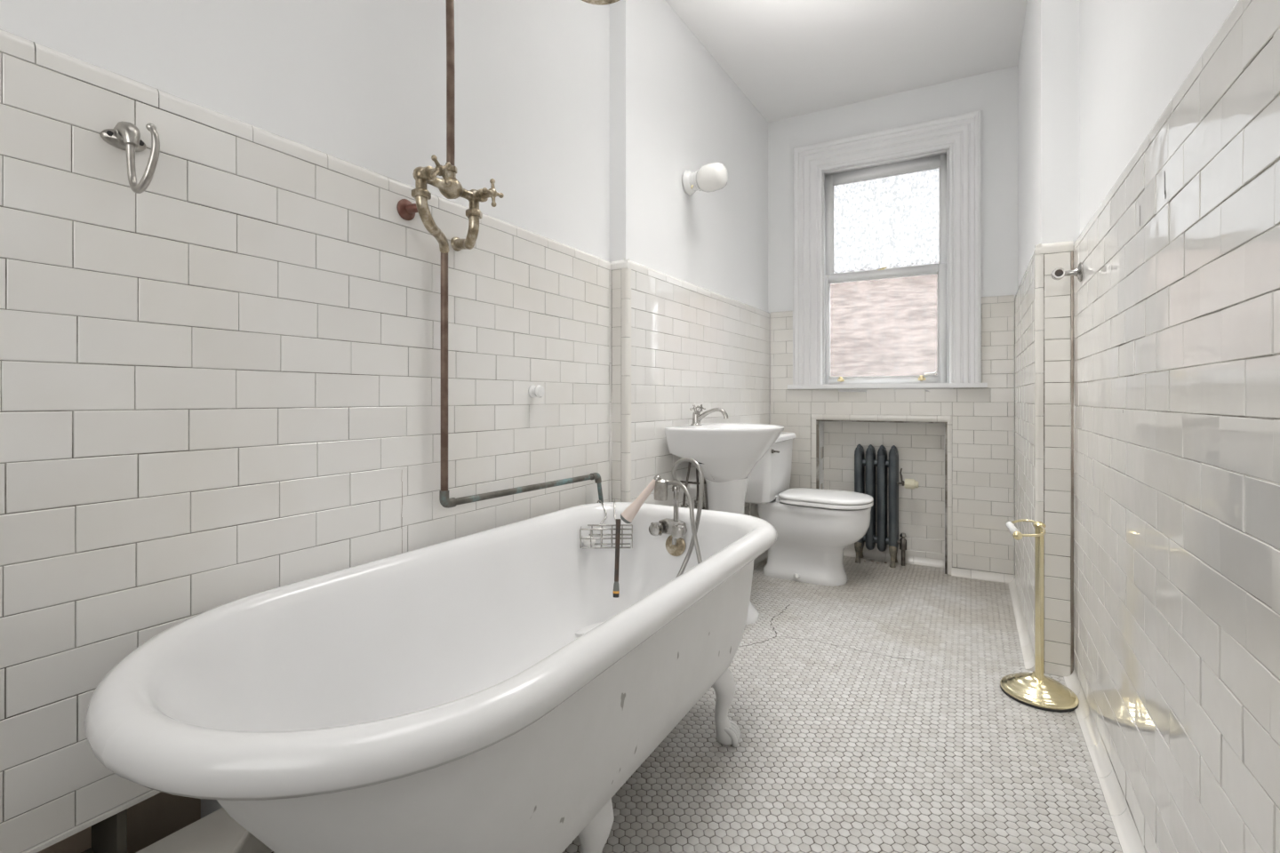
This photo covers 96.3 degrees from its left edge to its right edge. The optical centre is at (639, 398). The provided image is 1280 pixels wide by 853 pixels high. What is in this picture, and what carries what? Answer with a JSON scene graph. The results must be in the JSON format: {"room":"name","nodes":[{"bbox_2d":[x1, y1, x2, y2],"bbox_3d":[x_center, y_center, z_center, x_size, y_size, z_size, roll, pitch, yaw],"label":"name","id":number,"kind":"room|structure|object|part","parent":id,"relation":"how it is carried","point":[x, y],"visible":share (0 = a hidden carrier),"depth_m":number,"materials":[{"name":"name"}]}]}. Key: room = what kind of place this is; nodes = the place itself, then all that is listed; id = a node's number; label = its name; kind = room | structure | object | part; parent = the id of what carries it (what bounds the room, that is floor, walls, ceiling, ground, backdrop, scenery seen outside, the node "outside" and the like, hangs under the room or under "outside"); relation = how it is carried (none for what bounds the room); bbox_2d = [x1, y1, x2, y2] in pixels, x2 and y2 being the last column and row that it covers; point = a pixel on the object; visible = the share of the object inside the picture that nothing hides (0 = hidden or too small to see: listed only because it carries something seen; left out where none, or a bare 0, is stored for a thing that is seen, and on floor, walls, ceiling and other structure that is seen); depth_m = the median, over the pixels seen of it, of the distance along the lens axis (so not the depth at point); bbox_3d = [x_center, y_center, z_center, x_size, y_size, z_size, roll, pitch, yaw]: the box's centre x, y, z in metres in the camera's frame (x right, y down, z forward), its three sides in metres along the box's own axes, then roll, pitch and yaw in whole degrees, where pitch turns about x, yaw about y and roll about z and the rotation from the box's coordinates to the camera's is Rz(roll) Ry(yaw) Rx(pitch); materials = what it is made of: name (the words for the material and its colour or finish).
{"room":"bathroom","nodes":[
{"label":"bathroom","id":0,"kind":"room"},
{"bbox_2d":[0,0,769,852],"bbox_3d":[-0.450,-0.390,1.802,0.426,2.780,4.579,0,0,30],"label":"wall","id":1,"kind":"structure","parent":0,"point":[220,379],"depth_m":1.26,"materials":[{"name":"white tile"}]},
{"bbox_2d":[99,120,159,193],"bbox_3d":[-0.838,-0.403,0.951,0.102,0.126,0.060,0,0,30],"label":"wall hook","id":2,"kind":"object","parent":1,"relation":"attached to","point":[125,136],"visible":1,"depth_m":0.95,"materials":[{"name":"silver metal"}]},
{"bbox_3d":[-0.862,-0.444,0.965,0.047,0.043,0.060,0,0,30],"label":"hook plate","id":3,"kind":"part","parent":2,"relation":"part of","materials":[{"name":"silver metal"}]},
{"bbox_3d":[-0.824,-0.396,0.948,0.076,0.112,0.016,0,0,20],"label":"hook arm","id":4,"kind":"part","parent":2,"relation":"part of","materials":[{"name":"silver metal"}]},
{"bbox_2d":[396,199,417,220],"bbox_3d":[-0.577,-0.482,1.452,0.049,0.053,0.053,0,0,30],"label":"flange","id":5,"kind":"object","parent":1,"relation":"attached to","point":[406,210],"visible":0.94,"depth_m":1.45,"materials":[{"name":"red metal"}]},
{"bbox_2d":[411,154,503,253],"bbox_3d":[-0.487,-0.486,1.464,0.192,0.199,0.263,0,0,30],"label":"shower mixer","id":6,"kind":"object","parent":1,"relation":"attached to","point":[449,186],"visible":1,"depth_m":1.43,"materials":[{"name":"gold metal"}]},
{"bbox_3d":[-0.484,-0.530,1.343,0.065,0.056,0.055,0,0,30],"label":"cross handle","id":7,"kind":"part","parent":6,"relation":"part of","materials":[{"name":"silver metal"}]},
{"bbox_3d":[-0.400,-0.530,1.488,0.065,0.071,0.071,0,0,30],"label":"cross handle","id":8,"kind":"part","parent":6,"relation":"part of","materials":[{"name":"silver metal"}]},
{"bbox_2d":[446,0,619,165],"bbox_3d":[-0.254,-0.958,1.534,0.474,0.786,0.188,0,0,-2],"label":"shower riser","id":9,"kind":"object","parent":6,"relation":"on","point":[450,4],"visible":0.95,"depth_m":1.43,"materials":[{"name":"orange metal"}]},
{"bbox_2d":[439,252,603,508],"bbox_3d":[-0.324,0.288,1.874,0.028,1.380,0.820,0,0,30],"label":"supply pipe","id":10,"kind":"object","parent":1,"relation":"attached to","point":[445,501],"visible":0.69,"depth_m":1.52,"materials":[{"name":"orange metal"}]},
{"bbox_2d":[528,384,544,398],"bbox_3d":[-0.336,-0.024,1.878,0.041,0.042,0.042,0,0,30],"label":"peg","id":11,"kind":"object","parent":1,"relation":"attached to","point":[533,391],"visible":1,"depth_m":1.87,"materials":[{"name":"white ceramic"}]},
{"bbox_2d":[682,162,727,195],"bbox_3d":[0.310,-1.030,2.684,0.197,0.124,0.125,0,0,30],"label":"wall sconce","id":12,"kind":"object","parent":1,"relation":"attached to","point":[710,177],"visible":1,"depth_m":2.64,"materials":[{"name":"white glass"}]},
{"bbox_3d":[0.337,-1.030,2.668,0.135,0.124,0.124,0,0,30],"label":"lamp shade","id":13,"kind":"part","parent":12,"relation":"part of","materials":[{"name":"white glass"}]},
{"bbox_2d":[562,556,1122,852],"bbox_3d":[0.313,1.006,1.550,2.200,0.069,4.900,0,0,30],"label":"floor","id":14,"kind":"structure","parent":0,"point":[872,714],"depth_m":1.61,"materials":[{"name":"tile"}]},
{"bbox_2d":[136,808,271,852],"bbox_3d":[-0.822,0.876,1.030,0.254,0.203,0.179,0,0,-16],"label":"board","id":15,"kind":"object","parent":14,"relation":"on","point":[217,832],"visible":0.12,"depth_m":1.02,"materials":[{"name":"beige wood"}]},
{"bbox_2d":[84,502,776,852],"bbox_3d":[-0.225,0.678,1.336,0.739,0.603,1.570,0,0,30],"label":"clawfoot bathtub","id":16,"kind":"object","parent":14,"relation":"on","point":[492,691],"visible":0.98,"depth_m":1.03,"materials":[{"name":"white ceramic"}]},
{"bbox_2d":[579,499,632,548],"bbox_3d":[-0.115,0.438,2.034,0.179,0.138,0.208,0,0,-1],"label":"rack","id":17,"kind":"object","parent":16,"relation":"hanging from","point":[591,530],"visible":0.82,"depth_m":1.94,"materials":[{"name":"silver metal"}]},
{"bbox_2d":[583,536,595,546],"bbox_3d":[-0.173,0.486,1.954,0.046,0.032,0.042,0,0,30],"label":"soap bar","id":18,"kind":"object","parent":17,"relation":"in","point":[587,542],"visible":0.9,"depth_m":1.94,"materials":[{"name":"white"}]},
{"bbox_2d":[579,524,632,548],"bbox_3d":[-0.114,0.472,1.963,0.179,0.069,0.065,0,0,-1],"label":"basket","id":19,"kind":"object","parent":17,"relation":"on","point":[591,530],"depth_m":1.94,"materials":[{"name":"silver metal"}]},
{"bbox_2d":[612,519,620,598],"bbox_3d":[-0.076,0.530,1.908,0.021,0.252,0.056,0,0,12],"label":"bath brush","id":20,"kind":"object","parent":17,"relation":"hanging from","point":[616,587],"visible":1,"depth_m":1.90,"materials":[{"name":"grey"}]},
{"bbox_3d":[-0.076,0.505,1.913,0.016,0.202,0.046,0,0,12],"label":"handle","id":21,"kind":"part","parent":20,"relation":"part of","materials":[{"name":"silver metal"}]},
{"bbox_2d":[648,478,687,544],"bbox_3d":[0.097,0.374,1.915,0.127,0.213,0.066,0,0,30],"label":"faucet","id":22,"kind":"object","parent":16,"relation":"attached to","point":[675,527],"visible":0.96,"depth_m":1.91,"materials":[{"name":"silver metal"}]},
{"bbox_2d":[620,475,661,523],"bbox_3d":[0.002,0.339,1.927,0.138,0.165,0.046,0,0,9],"label":"shower","id":23,"kind":"object","parent":22,"relation":"on","point":[628,516],"visible":0.96,"depth_m":1.92,"materials":[{"name":"beige plastic"}]},
{"bbox_3d":[0.056,0.437,1.926,0.045,0.045,0.044,0,0,30],"label":"handle","id":24,"kind":"part","parent":22,"relation":"part of","materials":[{"name":"silver metal"}]},
{"bbox_2d":[658,518,687,535],"bbox_3d":[0.106,0.432,1.930,0.104,0.050,0.022,0,0,30],"label":"faucet","id":25,"kind":"object","parent":22,"relation":"on","point":[667,524],"depth_m":1.92,"materials":[{"name":"silver metal"}]},
{"bbox_3d":[0.119,0.459,1.895,0.018,0.045,0.035,0,0,35],"label":"spout","id":26,"kind":"part","parent":22,"relation":"part of","materials":[{"name":"silver metal"}]},
{"bbox_3d":[0.127,0.437,1.885,0.045,0.045,0.044,0,0,30],"label":"handle","id":27,"kind":"part","parent":22,"relation":"part of","materials":[{"name":"silver metal"}]},
{"bbox_3d":[0.119,0.493,1.928,0.074,0.074,0.017,0,0,30],"label":"overflow plate","id":28,"kind":"part","parent":16,"relation":"part of","materials":[{"name":"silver metal"}]},
{"bbox_2d":[666,480,702,563],"bbox_3d":[0.152,0.525,1.782,0.083,0.516,0.270,0,0,-10],"label":"shower hose","id":29,"kind":"object","parent":16,"relation":"in","point":[682,485],"visible":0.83,"depth_m":1.80,"materials":[{"name":"silver metal"}]},
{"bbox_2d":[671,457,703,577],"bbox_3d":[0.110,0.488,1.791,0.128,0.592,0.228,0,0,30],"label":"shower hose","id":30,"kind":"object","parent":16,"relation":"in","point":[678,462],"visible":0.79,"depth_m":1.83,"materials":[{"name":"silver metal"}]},
{"bbox_2d":[664,423,783,624],"bbox_3d":[0.424,0.551,2.587,0.434,0.857,0.566,0,0,30],"label":"pedestal sink","id":31,"kind":"object","parent":14,"relation":"on","point":[726,453],"visible":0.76,"depth_m":2.45,"materials":[{"name":"white ceramic"}]},
{"bbox_2d":[680,462,708,510],"bbox_3d":[0.229,0.426,2.601,0.122,0.339,0.195,0,0,30],"label":"pipe","id":32,"kind":"object","parent":31,"relation":"attached to","point":[705,495],"visible":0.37,"depth_m":2.64,"materials":[{"name":"silver metal"}]},
{"bbox_3d":[0.248,0.383,2.623,0.110,0.015,0.085,0,0,30],"label":"cross rod","id":33,"kind":"part","parent":32,"relation":"part of","materials":[{"name":"silver metal"}]},
{"bbox_2d":[689,404,727,425],"bbox_3d":[0.320,0.076,2.631,0.182,0.102,0.106,0,0,30],"label":"sink faucet","id":34,"kind":"object","parent":31,"relation":"on","point":[697,417],"visible":0.96,"depth_m":2.64,"materials":[{"name":"silver metal"}]},
{"bbox_3d":[0.256,0.048,2.631,0.037,0.047,0.046,0,0,42],"label":"cross handle","id":35,"kind":"part","parent":34,"relation":"part of","materials":[{"name":"silver metal"}]},
{"bbox_2d":[690,412,701,425],"bbox_3d":[0.262,0.093,2.663,0.050,0.068,0.050,0,0,30],"label":"faucet","id":36,"kind":"object","parent":34,"relation":"on","point":[696,416],"depth_m":2.65,"materials":[{"name":"silver metal"}]},
{"bbox_3d":[0.282,0.048,2.688,0.046,0.047,0.038,0,0,-25],"label":"cross handle","id":37,"kind":"part","parent":34,"relation":"part of","materials":[{"name":"silver metal"}]},
{"bbox_3d":[0.331,0.073,2.623,0.154,0.064,0.023,0,0,30],"label":"spout","id":38,"kind":"part","parent":34,"relation":"part of","materials":[{"name":"silver metal"}]},
{"bbox_2d":[664,423,783,482],"bbox_3d":[0.424,0.246,2.587,0.434,0.247,0.566,0,0,30],"label":"basin","id":39,"kind":"object","parent":31,"relation":"in","point":[725,452],"depth_m":2.43,"materials":[{"name":"white ceramic"}]},
{"bbox_2d":[744,432,873,586],"bbox_3d":[0.928,0.591,3.157,0.664,0.779,0.508,0,0,30],"label":"toilet","id":40,"kind":"object","parent":14,"relation":"on","point":[814,527],"visible":0.91,"depth_m":3.05,"materials":[{"name":"white ceramic"}]},
{"bbox_3d":[0.726,0.403,3.273,0.182,0.330,0.480,0,0,30],"label":"tank","id":41,"kind":"part","parent":40,"relation":"part of","materials":[{"name":"white ceramic"}]},
{"bbox_3d":[0.729,0.220,3.271,0.205,0.037,0.508,0,0,30],"label":"tank lid","id":42,"kind":"part","parent":40,"relation":"part of","materials":[{"name":"white ceramic"}]},
{"bbox_3d":[0.952,0.774,3.143,0.584,0.412,0.359,0,0,30],"label":"bowl","id":43,"kind":"part","parent":40,"relation":"part of","materials":[{"name":"white ceramic"}]},
{"bbox_3d":[1.012,0.551,3.108,0.469,0.020,0.372,0,0,30],"label":"seat","id":44,"kind":"part","parent":40,"relation":"part of","materials":[{"name":"white plastic"}]},
{"bbox_3d":[1.010,0.526,3.110,0.474,0.028,0.370,0,0,30],"label":"seat lid","id":45,"kind":"part","parent":40,"relation":"part of","materials":[{"name":"white plastic"}]},
{"bbox_2d":[854,444,898,567],"bbox_3d":[1.416,0.628,3.434,0.239,0.709,0.153,0,0,30],"label":"radiator","id":46,"kind":"object","parent":14,"relation":"on","point":[870,462],"visible":0.94,"depth_m":3.38,"materials":[{"name":"black metal"}]},
{"bbox_3d":[1.307,0.920,3.438,0.044,0.126,0.050,0,0,30],"label":"leg","id":47,"kind":"part","parent":46,"relation":"part of","materials":[{"name":"beige paint"}]},
{"bbox_3d":[1.358,0.920,3.527,0.044,0.126,0.050,0,0,30],"label":"leg","id":48,"kind":"part","parent":46,"relation":"part of","materials":[{"name":"beige paint"}]},
{"bbox_3d":[1.473,0.920,3.342,0.044,0.126,0.050,0,0,30],"label":"leg","id":49,"kind":"part","parent":46,"relation":"part of","materials":[{"name":"beige paint"}]},
{"bbox_2d":[897,468,918,489],"bbox_3d":[1.550,0.464,3.323,0.115,0.119,0.060,0,0,30],"label":"radiator valve","id":50,"kind":"object","parent":46,"relation":"attached to","point":[909,484],"visible":1,"depth_m":3.30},
{"bbox_3d":[1.569,0.493,3.312,0.071,0.059,0.060,0,0,30],"label":"knob","id":51,"kind":"part","parent":50,"relation":"part of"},
{"bbox_2d":[897,532,906,566],"bbox_3d":[1.539,0.884,3.371,0.055,0.192,0.040,0,0,30],"label":"pipe","id":52,"kind":"object","parent":14,"relation":"on","point":[902,542],"visible":0.97,"depth_m":3.36,"materials":[{"name":"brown metal"}]},
{"bbox_2d":[1000,519,1079,712],"bbox_3d":[1.301,0.692,1.869,0.215,0.577,0.278,0,0,30],"label":"toilet paper stand","id":53,"kind":"object","parent":14,"relation":"on","point":[1035,690],"visible":1,"depth_m":1.87,"materials":[{"name":"gold metal"}]},
{"bbox_3d":[1.289,0.416,1.925,0.090,0.016,0.056,0,0,30],"label":"arm","id":54,"kind":"part","parent":53,"relation":"part of","materials":[{"name":"gold metal"}]},
{"bbox_3d":[1.260,0.420,1.818,0.162,0.021,0.055,0,0,-34],"label":"arm","id":55,"kind":"part","parent":53,"relation":"part of","materials":[{"name":"gold metal"}]},
{"bbox_2d":[665,0,1027,122],"bbox_3d":[0.313,-1.820,1.550,2.200,0.080,4.900,0,0,30],"label":"ceiling","id":56,"kind":"structure","parent":0,"point":[789,59],"depth_m":2.87,"materials":[{"name":"white paint"}]},
{"bbox_2d":[768,65,1017,583],"bbox_3d":[1.477,-0.400,3.482,1.816,2.760,0.330,0,0,28],"label":"wall","id":57,"kind":"structure","parent":0,"point":[957,444],"depth_m":3.26,"materials":[{"name":"white tile"}]},
{"bbox_3d":[1.407,0.537,3.388,0.767,0.884,0.053,0,0,28],"label":"niche moulding","id":58,"kind":"part","parent":57,"relation":"part of","materials":[{"name":"tile"}]},
{"bbox_2d":[787,109,987,391],"bbox_3d":[1.461,-0.804,3.453,1.065,1.528,0.316,0,0,28],"label":"window","id":59,"kind":"structure","parent":57,"relation":"in","point":[887,222],"depth_m":3.38,"materials":[{"name":"white paint"}]},
{"bbox_3d":[1.435,-0.422,3.406,0.613,0.601,0.019,0,0,30],"label":"glass pane","id":60,"kind":"part","parent":59,"relation":"part of","materials":[{"name":"clear glass"}]},
{"bbox_3d":[1.483,-0.729,3.473,0.727,1.378,0.260,0,0,28],"label":"frame","id":61,"kind":"part","parent":59,"relation":"part of","materials":[{"name":"white paint"}]},
{"bbox_3d":[1.461,-1.058,3.432,0.683,0.676,0.034,0,0,28],"label":"sash","id":62,"kind":"part","parent":59,"relation":"part of","materials":[{"name":"white paint"}]},
{"bbox_3d":[1.444,-0.423,3.400,0.667,0.678,0.034,0,0,28],"label":"sash","id":63,"kind":"part","parent":59,"relation":"part of","materials":[{"name":"white paint"}]},
{"bbox_3d":[1.464,-1.051,3.432,0.604,0.574,0.018,0,0,30],"label":"glass pane","id":64,"kind":"part","parent":59,"relation":"part of","materials":[{"name":"glass"}]},
{"bbox_3d":[1.404,-0.073,3.347,1.065,0.026,0.076,0,0,28],"label":"sill","id":65,"kind":"part","parent":59,"relation":"part of","materials":[{"name":"white paint"}]},
{"bbox_2d":[924,371,936,375],"bbox_3d":[1.659,-0.145,3.272,0.067,0.026,0.018,0,0,30],"label":"tube","id":66,"kind":"object","parent":59,"relation":"on","point":[934,372],"visible":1,"depth_m":3.27,"materials":[{"name":"white"}]},
{"bbox_2d":[1008,0,1079,677],"bbox_3d":[1.785,-0.400,2.532,0.223,2.760,1.190,0,0,30],"label":"wall","id":67,"kind":"structure","parent":0,"point":[1048,67],"depth_m":2.05,"materials":[{"name":"white paint"}]},
{"bbox_2d":[1063,0,1279,852],"bbox_3d":[0.725,-0.400,0.512,0.172,2.760,3.510,0,0,30],"label":"wall","id":68,"kind":"structure","parent":0,"point":[1175,676],"depth_m":1.01,"materials":[{"name":"white tile"}]},
{"bbox_2d":[1051,262,1083,281],"bbox_3d":[1.400,-0.412,1.883,0.080,0.064,0.064,0,0,30],"label":"towel bar bracket","id":69,"kind":"object","parent":68,"relation":"attached to","point":[1058,274],"visible":1,"depth_m":1.87,"materials":[{"name":"silver metal"}]},
{"bbox_2d":[1051,267,1065,279],"bbox_3d":[1.381,-0.412,1.894,0.036,0.036,0.034,0,0,30],"label":"socket","id":70,"kind":"object","parent":69,"relation":"attached to","point":[1058,274],"depth_m":1.88,"materials":[{"name":"silver metal"}]}
]}

